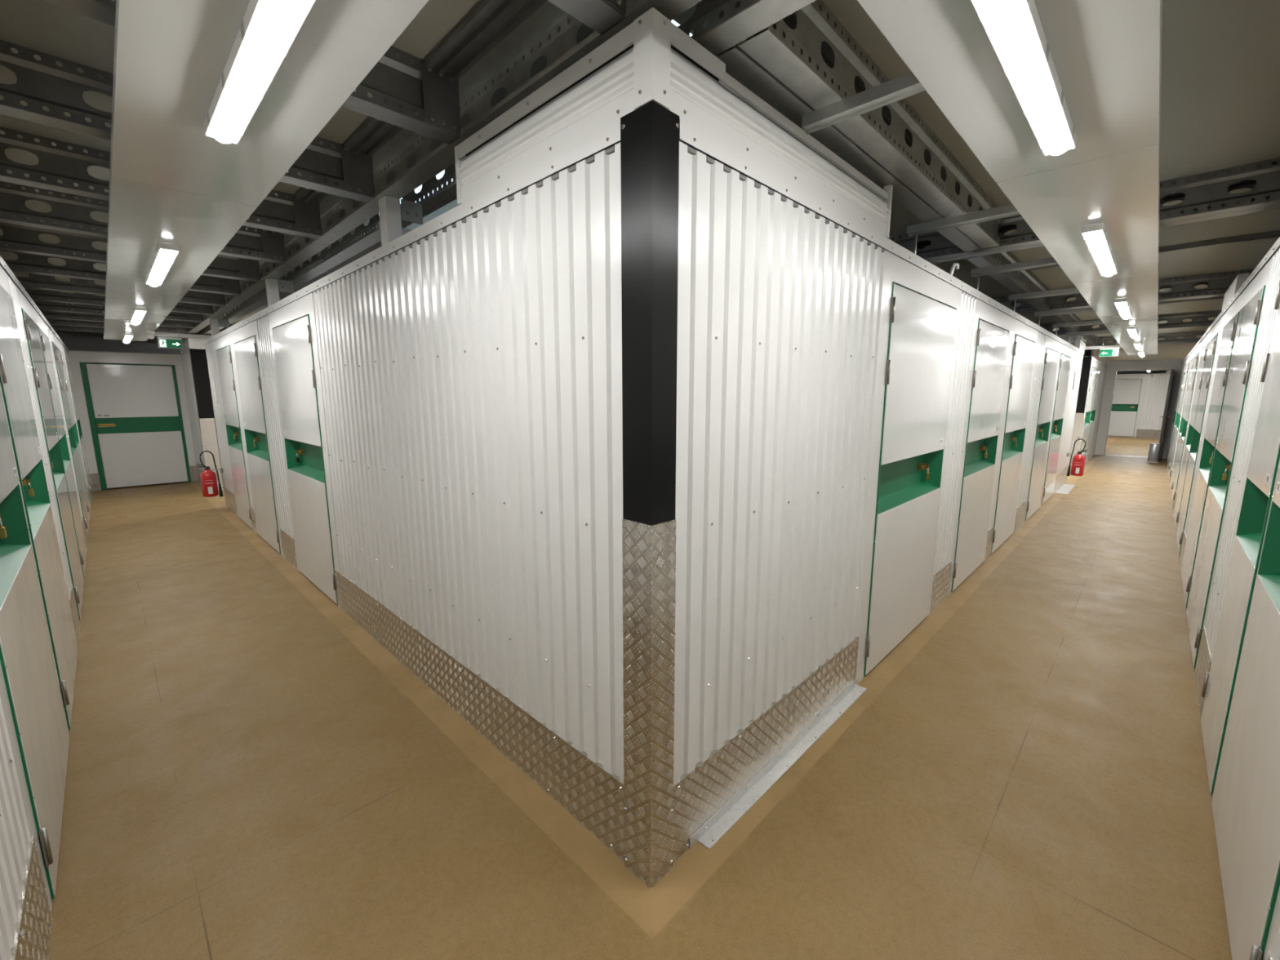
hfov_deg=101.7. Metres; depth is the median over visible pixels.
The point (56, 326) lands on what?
joist
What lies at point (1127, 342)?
panel
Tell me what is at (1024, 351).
door
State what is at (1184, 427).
door recess
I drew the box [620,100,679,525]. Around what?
guard
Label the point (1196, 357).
door
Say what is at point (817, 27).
joist
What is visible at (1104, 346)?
cable trunking
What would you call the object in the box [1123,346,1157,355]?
panel
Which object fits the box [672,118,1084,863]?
wall
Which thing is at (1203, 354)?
door
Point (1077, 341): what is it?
box
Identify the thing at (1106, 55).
panel
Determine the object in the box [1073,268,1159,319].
panel
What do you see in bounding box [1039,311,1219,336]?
joist
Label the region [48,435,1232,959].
floor
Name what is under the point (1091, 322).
strut
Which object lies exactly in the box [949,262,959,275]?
pipe
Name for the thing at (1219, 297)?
bearer
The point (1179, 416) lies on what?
tray
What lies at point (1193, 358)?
door
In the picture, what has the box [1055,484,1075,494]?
floor patch
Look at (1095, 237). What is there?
lamp
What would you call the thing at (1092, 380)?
door
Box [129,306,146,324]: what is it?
lamp
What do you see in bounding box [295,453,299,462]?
padlock
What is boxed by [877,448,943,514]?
recess
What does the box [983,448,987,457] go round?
padlock
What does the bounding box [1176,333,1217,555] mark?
door
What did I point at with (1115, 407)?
panel
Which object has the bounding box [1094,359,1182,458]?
doorway
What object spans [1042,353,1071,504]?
door
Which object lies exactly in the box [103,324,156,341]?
panel
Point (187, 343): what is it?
box
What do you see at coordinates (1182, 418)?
tray
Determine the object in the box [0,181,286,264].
joist
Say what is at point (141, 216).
panel
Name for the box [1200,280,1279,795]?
door
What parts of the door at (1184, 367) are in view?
panel, panel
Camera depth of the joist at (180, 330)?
7.27 m
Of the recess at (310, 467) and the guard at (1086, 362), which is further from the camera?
the guard at (1086, 362)
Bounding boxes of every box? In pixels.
[180,337,207,352]
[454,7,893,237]
[1059,335,1086,351]
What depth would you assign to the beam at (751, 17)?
2.40 m
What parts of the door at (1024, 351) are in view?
panel, panel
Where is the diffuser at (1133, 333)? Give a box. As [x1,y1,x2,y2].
[1128,328,1137,338]
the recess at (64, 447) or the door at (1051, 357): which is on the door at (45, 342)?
the recess at (64, 447)
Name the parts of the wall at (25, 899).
kick plate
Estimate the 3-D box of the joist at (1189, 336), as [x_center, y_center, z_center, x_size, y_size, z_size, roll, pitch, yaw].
[8.943,-2.887,11.071,6.800,0.201,0.094,9,13,44]
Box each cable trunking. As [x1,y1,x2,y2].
[154,332,211,338]
[1084,345,1121,349]
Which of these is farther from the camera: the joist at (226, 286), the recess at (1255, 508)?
the joist at (226, 286)
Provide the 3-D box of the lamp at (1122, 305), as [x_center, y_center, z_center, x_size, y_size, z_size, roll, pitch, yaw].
[4.289,-1.507,4.617,0.078,0.048,1.208,9,13,44]
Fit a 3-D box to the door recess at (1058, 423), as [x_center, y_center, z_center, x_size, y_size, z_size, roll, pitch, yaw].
[6.016,-0.750,7.583,0.090,0.264,1.099,9,13,44]
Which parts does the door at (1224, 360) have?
panel, panel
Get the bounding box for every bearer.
[1028,230,1279,271]
[1158,296,1223,304]
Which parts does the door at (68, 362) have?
panel, panel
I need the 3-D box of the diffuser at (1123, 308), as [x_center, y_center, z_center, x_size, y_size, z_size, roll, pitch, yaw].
[4.289,-1.500,4.618,0.062,0.034,1.200,9,13,44]
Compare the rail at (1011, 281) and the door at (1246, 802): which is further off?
the rail at (1011, 281)
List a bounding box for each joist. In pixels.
[0,39,374,202]
[0,127,322,239]
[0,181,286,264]
[0,215,260,282]
[0,243,240,295]
[8,265,226,306]
[16,276,213,315]
[25,288,203,322]
[33,300,195,328]
[40,0,461,144]
[40,310,187,333]
[44,315,181,333]
[547,0,626,35]
[715,0,980,251]
[737,0,1001,248]
[887,157,1279,261]
[991,268,1254,313]
[995,271,1250,314]
[1036,310,1221,335]
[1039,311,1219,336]
[1085,330,1206,346]
[1085,331,1204,346]
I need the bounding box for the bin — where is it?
[1146,443,1159,462]
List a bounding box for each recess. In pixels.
[0,484,30,607]
[22,459,49,537]
[48,441,64,488]
[244,428,269,461]
[284,438,324,483]
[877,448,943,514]
[964,435,997,476]
[1001,428,1025,461]
[1208,448,1231,510]
[1236,478,1269,568]
[1258,501,1279,612]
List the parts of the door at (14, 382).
panel, panel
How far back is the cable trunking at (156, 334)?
7.03 m
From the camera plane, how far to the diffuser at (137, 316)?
4.86 m
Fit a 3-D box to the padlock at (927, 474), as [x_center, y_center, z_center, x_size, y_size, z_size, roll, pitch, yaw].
[1.925,-0.042,3.486,0.020,0.082,0.040,9,13,44]
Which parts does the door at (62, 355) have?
panel, panel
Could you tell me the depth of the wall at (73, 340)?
9.68 m
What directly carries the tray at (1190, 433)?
on the door at (1203, 354)
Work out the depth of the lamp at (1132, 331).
6.16 m
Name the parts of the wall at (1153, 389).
flat panel, kick plate, corrugated panel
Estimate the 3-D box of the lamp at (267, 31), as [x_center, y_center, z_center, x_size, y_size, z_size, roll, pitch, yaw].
[-0.781,-0.923,1.090,1.208,0.048,0.078,9,13,44]
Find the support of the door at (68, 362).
in the wall at (25, 899)
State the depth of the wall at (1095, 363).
12.49 m
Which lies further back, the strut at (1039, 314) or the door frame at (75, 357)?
the door frame at (75, 357)
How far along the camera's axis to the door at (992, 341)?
4.29 m
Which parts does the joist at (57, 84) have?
plate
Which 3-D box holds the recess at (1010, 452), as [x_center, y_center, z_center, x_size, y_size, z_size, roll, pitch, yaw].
[3.776,-0.377,5.327,0.090,0.264,1.079,9,13,44]
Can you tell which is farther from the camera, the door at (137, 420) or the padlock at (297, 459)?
the door at (137, 420)
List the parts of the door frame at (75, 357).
kick plate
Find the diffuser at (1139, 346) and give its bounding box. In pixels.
[1134,343,1142,349]
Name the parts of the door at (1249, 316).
panel, panel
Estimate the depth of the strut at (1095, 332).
7.89 m
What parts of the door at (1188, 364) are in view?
panel, panel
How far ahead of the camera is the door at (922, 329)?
3.05 m
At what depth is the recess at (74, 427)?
7.01 m
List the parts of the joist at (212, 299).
plate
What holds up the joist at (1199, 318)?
attached to the ceiling at (1220, 69)
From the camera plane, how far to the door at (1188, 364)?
9.21 m
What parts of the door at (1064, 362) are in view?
panel, panel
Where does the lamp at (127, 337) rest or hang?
attached to the panel at (110, 332)
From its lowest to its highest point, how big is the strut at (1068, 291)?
0.217 m
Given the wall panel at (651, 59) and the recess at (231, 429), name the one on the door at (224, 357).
the recess at (231, 429)
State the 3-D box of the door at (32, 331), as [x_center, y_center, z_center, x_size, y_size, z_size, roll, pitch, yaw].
[-4.305,-0.112,3.798,1.108,2.078,0.104,9,13,44]
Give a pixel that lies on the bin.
(1153, 452)
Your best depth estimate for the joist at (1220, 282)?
5.21 m
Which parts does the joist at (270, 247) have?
plate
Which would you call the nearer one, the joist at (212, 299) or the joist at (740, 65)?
the joist at (740, 65)
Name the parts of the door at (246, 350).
panel, panel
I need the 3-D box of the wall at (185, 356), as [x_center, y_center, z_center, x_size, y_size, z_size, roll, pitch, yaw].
[-5.421,-1.359,10.905,1.554,2.268,6.004,9,13,44]
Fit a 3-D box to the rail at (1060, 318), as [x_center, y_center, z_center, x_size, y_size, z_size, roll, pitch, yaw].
[5.856,-2.246,7.182,0.094,0.201,3.140,9,13,44]
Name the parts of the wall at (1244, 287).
kick plate, raised panel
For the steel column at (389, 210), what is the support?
on the floor
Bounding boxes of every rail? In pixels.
[966,251,1050,310]
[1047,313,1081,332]
[1075,334,1098,346]
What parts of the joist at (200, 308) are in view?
plate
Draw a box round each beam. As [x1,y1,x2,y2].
[176,0,702,338]
[195,0,815,335]
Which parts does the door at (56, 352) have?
panel, panel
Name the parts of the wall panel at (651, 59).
trim, trim, corner trim, trim, trim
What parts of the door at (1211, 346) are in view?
panel, panel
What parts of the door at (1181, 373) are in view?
panel, panel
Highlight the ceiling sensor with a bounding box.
[146,329,154,338]
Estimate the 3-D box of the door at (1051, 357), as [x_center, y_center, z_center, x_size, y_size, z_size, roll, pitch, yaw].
[5.087,-0.588,6.639,0.104,2.078,1.068,9,13,44]
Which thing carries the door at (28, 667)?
in the wall at (25, 899)
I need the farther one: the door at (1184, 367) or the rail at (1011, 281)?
the door at (1184, 367)
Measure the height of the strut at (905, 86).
0.163 m
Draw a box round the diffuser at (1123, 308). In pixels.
[1115,302,1130,319]
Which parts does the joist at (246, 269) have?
plate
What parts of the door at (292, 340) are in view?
panel, panel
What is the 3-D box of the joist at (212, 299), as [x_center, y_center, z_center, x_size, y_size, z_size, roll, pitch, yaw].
[-5.443,-1.811,4.609,0.104,0.201,2.797,9,13,44]
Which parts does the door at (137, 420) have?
panel, panel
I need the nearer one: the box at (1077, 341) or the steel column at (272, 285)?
the steel column at (272, 285)
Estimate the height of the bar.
0.008 m
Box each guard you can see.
[189,348,213,418]
[198,417,223,491]
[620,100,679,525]
[622,519,675,888]
[1068,413,1084,471]
[1075,356,1092,413]
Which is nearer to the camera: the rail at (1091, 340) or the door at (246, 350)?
the door at (246, 350)
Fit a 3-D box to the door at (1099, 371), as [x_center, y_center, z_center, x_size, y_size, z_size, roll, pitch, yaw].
[10.189,-1.436,11.776,0.104,2.078,1.108,9,13,44]
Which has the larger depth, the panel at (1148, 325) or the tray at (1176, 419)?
the tray at (1176, 419)
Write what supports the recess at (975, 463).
on the door at (992, 341)
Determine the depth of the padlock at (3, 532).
2.08 m
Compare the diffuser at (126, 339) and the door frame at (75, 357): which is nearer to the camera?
the diffuser at (126, 339)
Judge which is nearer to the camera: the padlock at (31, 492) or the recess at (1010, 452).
the padlock at (31, 492)
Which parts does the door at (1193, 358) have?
panel, panel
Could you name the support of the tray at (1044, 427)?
on the door at (1051, 357)
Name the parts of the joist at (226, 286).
plate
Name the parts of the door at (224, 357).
panel, panel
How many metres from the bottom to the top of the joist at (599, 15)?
0.201 m
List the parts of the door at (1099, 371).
panel, panel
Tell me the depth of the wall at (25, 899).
1.45 m
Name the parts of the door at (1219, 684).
panel, panel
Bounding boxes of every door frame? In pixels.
[67,350,198,491]
[1103,368,1171,455]
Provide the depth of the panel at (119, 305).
4.52 m
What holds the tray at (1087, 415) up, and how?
on the door at (1092, 380)
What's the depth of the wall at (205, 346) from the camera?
7.23 m
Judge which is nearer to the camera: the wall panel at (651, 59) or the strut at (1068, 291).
the wall panel at (651, 59)
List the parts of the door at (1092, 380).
panel, panel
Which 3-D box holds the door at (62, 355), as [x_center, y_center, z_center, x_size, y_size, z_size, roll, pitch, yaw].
[-7.237,-0.573,6.634,1.098,2.078,0.104,9,13,44]
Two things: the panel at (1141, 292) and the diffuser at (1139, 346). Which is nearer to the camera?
the panel at (1141, 292)
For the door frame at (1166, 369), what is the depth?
13.14 m
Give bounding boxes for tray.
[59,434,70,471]
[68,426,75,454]
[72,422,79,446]
[77,419,82,438]
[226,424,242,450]
[1035,422,1049,446]
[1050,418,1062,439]
[1084,411,1090,425]
[1089,409,1095,422]
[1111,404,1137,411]
[1174,413,1177,426]
[1176,414,1180,430]
[1178,417,1183,435]
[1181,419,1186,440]
[1186,424,1193,450]
[1190,428,1199,460]
[1199,438,1213,483]
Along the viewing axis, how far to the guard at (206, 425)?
8.37 m
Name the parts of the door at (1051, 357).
panel, panel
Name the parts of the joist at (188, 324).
plate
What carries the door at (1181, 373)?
in the wall at (1244, 287)
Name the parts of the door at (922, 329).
panel, panel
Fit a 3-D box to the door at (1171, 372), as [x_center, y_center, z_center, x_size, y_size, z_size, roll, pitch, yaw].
[12.289,-1.512,12.196,0.173,2.088,0.920,9,13,44]
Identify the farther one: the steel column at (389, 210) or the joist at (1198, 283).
the joist at (1198, 283)
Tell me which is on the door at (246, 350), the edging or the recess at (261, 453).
the recess at (261, 453)
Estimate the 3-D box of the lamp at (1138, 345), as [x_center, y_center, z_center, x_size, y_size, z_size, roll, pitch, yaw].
[7.733,-2.079,8.084,0.078,0.048,1.208,9,13,44]
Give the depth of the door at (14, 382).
2.60 m
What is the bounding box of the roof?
[404,199,458,229]
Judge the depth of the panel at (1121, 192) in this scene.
2.15 m
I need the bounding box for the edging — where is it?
[688,678,866,849]
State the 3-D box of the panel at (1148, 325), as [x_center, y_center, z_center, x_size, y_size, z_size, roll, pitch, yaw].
[5.735,-1.786,6.065,0.422,0.030,2.447,9,13,44]
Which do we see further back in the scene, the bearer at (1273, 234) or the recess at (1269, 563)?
the bearer at (1273, 234)
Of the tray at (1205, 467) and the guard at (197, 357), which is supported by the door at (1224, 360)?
the tray at (1205, 467)
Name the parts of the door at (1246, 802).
panel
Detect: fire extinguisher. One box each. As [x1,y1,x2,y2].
[196,450,223,497]
[1066,438,1088,475]
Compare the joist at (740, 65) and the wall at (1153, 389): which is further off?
the wall at (1153, 389)
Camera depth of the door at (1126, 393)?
19.13 m
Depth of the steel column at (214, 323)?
6.55 m
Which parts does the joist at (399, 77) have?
plate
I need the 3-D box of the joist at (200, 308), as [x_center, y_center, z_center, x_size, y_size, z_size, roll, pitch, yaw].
[-6.072,-1.910,5.217,0.104,0.201,2.797,9,13,44]
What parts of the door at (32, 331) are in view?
panel, panel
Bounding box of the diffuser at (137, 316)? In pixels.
[131,310,145,324]
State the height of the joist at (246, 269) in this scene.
0.201 m
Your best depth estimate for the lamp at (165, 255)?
2.90 m
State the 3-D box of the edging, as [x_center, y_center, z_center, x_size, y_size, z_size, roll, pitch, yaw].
[0.690,1.174,2.285,0.054,0.042,1.430,9,13,44]
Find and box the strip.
[213,379,217,403]
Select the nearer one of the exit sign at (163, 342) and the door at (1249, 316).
the door at (1249, 316)
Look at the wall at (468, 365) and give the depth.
2.07 m
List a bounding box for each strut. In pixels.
[801,71,925,134]
[906,173,1160,254]
[970,242,1159,289]
[1008,278,1159,311]
[1034,306,1094,325]
[1052,320,1103,335]
[1065,329,1111,342]
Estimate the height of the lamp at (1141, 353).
0.048 m
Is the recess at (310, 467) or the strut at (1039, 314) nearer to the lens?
the recess at (310, 467)
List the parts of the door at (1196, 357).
panel, panel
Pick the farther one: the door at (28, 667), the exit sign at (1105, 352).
the exit sign at (1105, 352)
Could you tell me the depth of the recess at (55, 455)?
4.15 m
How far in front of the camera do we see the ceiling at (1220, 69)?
2.14 m
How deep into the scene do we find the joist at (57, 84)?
1.85 m
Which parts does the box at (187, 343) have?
corner trim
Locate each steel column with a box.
[209,318,229,336]
[265,278,293,306]
[377,195,422,245]
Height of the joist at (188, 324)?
0.201 m
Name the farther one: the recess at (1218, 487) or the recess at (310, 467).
the recess at (310, 467)
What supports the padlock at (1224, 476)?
attached to the door at (1249, 316)
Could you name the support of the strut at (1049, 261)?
attached to the rail at (1011, 281)
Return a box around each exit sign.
[157,324,182,348]
[1098,335,1119,356]
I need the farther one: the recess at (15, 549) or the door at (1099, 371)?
the door at (1099, 371)
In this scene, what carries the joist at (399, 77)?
attached to the ceiling at (1220, 69)
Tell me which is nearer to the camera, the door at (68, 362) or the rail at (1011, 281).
the rail at (1011, 281)
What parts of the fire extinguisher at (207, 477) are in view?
valve handle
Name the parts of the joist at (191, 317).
plate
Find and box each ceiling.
[0,0,1279,361]
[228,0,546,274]
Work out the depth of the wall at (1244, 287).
2.63 m
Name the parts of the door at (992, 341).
panel, panel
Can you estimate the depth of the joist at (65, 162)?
2.44 m
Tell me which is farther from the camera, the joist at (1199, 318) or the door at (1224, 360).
the joist at (1199, 318)
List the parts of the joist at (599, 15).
plate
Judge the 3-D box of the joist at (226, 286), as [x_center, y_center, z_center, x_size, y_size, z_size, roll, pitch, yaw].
[-4.815,-1.712,4.002,0.104,0.201,2.797,9,13,44]
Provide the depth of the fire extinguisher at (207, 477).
7.03 m
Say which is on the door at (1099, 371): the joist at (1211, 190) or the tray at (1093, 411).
the tray at (1093, 411)
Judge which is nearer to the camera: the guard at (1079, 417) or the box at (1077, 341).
the box at (1077, 341)
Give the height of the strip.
0.300 m
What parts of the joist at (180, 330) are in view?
plate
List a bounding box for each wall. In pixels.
[0,255,92,959]
[54,330,1170,477]
[180,348,204,483]
[203,120,624,862]
[204,346,1082,477]
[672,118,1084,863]
[1080,355,1107,459]
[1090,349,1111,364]
[1115,373,1169,438]
[1165,236,1279,959]
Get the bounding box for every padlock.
[0,518,8,538]
[27,482,35,497]
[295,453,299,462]
[924,467,929,479]
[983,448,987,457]
[1222,467,1227,480]
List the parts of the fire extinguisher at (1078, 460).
valve handle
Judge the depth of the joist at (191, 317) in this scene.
6.06 m
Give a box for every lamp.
[122,333,133,343]
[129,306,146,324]
[145,242,179,286]
[203,0,315,144]
[971,0,1076,155]
[1081,222,1118,276]
[1114,297,1132,319]
[1126,326,1138,338]
[1133,341,1142,349]
[1137,351,1145,356]
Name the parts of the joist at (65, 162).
plate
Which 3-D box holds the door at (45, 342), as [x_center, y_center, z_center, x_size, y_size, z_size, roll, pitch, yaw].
[-5.162,-0.246,4.627,1.108,2.078,0.104,9,13,44]
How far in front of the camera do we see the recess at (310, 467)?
4.25 m
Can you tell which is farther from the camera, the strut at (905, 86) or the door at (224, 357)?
the door at (224, 357)
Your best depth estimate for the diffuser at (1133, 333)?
6.28 m
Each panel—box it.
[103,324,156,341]
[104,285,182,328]
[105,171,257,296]
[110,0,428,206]
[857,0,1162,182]
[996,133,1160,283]
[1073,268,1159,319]
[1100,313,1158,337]
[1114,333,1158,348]
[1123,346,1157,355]
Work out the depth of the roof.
9.16 m
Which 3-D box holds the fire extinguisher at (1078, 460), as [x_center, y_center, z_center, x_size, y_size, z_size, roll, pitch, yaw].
[7.372,-0.377,8.793,0.266,0.644,0.171,9,13,44]
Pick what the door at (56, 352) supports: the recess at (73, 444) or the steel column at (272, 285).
the recess at (73, 444)
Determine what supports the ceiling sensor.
attached to the panel at (110, 332)
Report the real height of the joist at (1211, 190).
0.201 m
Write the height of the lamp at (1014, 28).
0.048 m
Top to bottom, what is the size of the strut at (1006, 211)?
0.217 m
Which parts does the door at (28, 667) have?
panel, panel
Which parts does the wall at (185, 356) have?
kick plate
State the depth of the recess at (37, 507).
2.95 m
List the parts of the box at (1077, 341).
trim, corner trim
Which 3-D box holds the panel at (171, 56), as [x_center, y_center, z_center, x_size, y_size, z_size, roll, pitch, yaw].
[-0.712,-0.950,1.012,2.797,0.030,0.423,9,13,44]
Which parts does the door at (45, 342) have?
panel, panel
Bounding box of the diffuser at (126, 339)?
[123,335,132,343]
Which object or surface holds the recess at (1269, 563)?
on the door at (1246, 802)
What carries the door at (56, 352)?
in the wall at (25, 899)
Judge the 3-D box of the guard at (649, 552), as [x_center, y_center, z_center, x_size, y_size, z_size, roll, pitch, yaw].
[0.028,0.702,1.634,0.124,1.186,0.112,9,13,44]
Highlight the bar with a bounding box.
[1104,454,1147,457]
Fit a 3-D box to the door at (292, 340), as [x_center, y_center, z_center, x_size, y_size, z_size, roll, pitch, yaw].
[-2.605,-0.164,4.106,0.106,2.078,1.098,-9,13,-44]
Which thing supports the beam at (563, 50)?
on the steel column at (214, 323)
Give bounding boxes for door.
[0,284,78,728]
[0,386,69,899]
[21,308,84,619]
[37,325,86,577]
[52,341,89,539]
[58,348,90,520]
[65,355,92,501]
[80,362,191,489]
[216,345,252,528]
[233,335,280,554]
[271,314,337,604]
[863,282,956,675]
[951,318,1009,591]
[991,333,1035,554]
[1025,346,1058,520]
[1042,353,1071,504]
[1080,366,1097,456]
[1084,368,1101,463]
[1107,378,1142,436]
[1157,368,1173,461]
[1166,368,1183,466]
[1167,364,1186,473]
[1168,362,1189,483]
[1169,356,1194,496]
[1171,351,1199,508]
[1173,342,1208,533]
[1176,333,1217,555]
[1181,311,1239,607]
[1186,285,1265,667]
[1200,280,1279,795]
[1211,462,1279,959]
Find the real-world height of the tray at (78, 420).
0.264 m
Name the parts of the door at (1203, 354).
panel, panel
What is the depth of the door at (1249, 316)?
3.10 m
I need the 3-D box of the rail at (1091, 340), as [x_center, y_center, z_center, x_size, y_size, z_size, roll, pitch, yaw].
[8.200,-2.636,9.543,0.094,0.201,3.140,9,13,44]
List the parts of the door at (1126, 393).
panel, panel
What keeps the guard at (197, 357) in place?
attached to the wall at (185, 356)
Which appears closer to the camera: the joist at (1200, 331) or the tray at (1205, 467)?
the tray at (1205, 467)

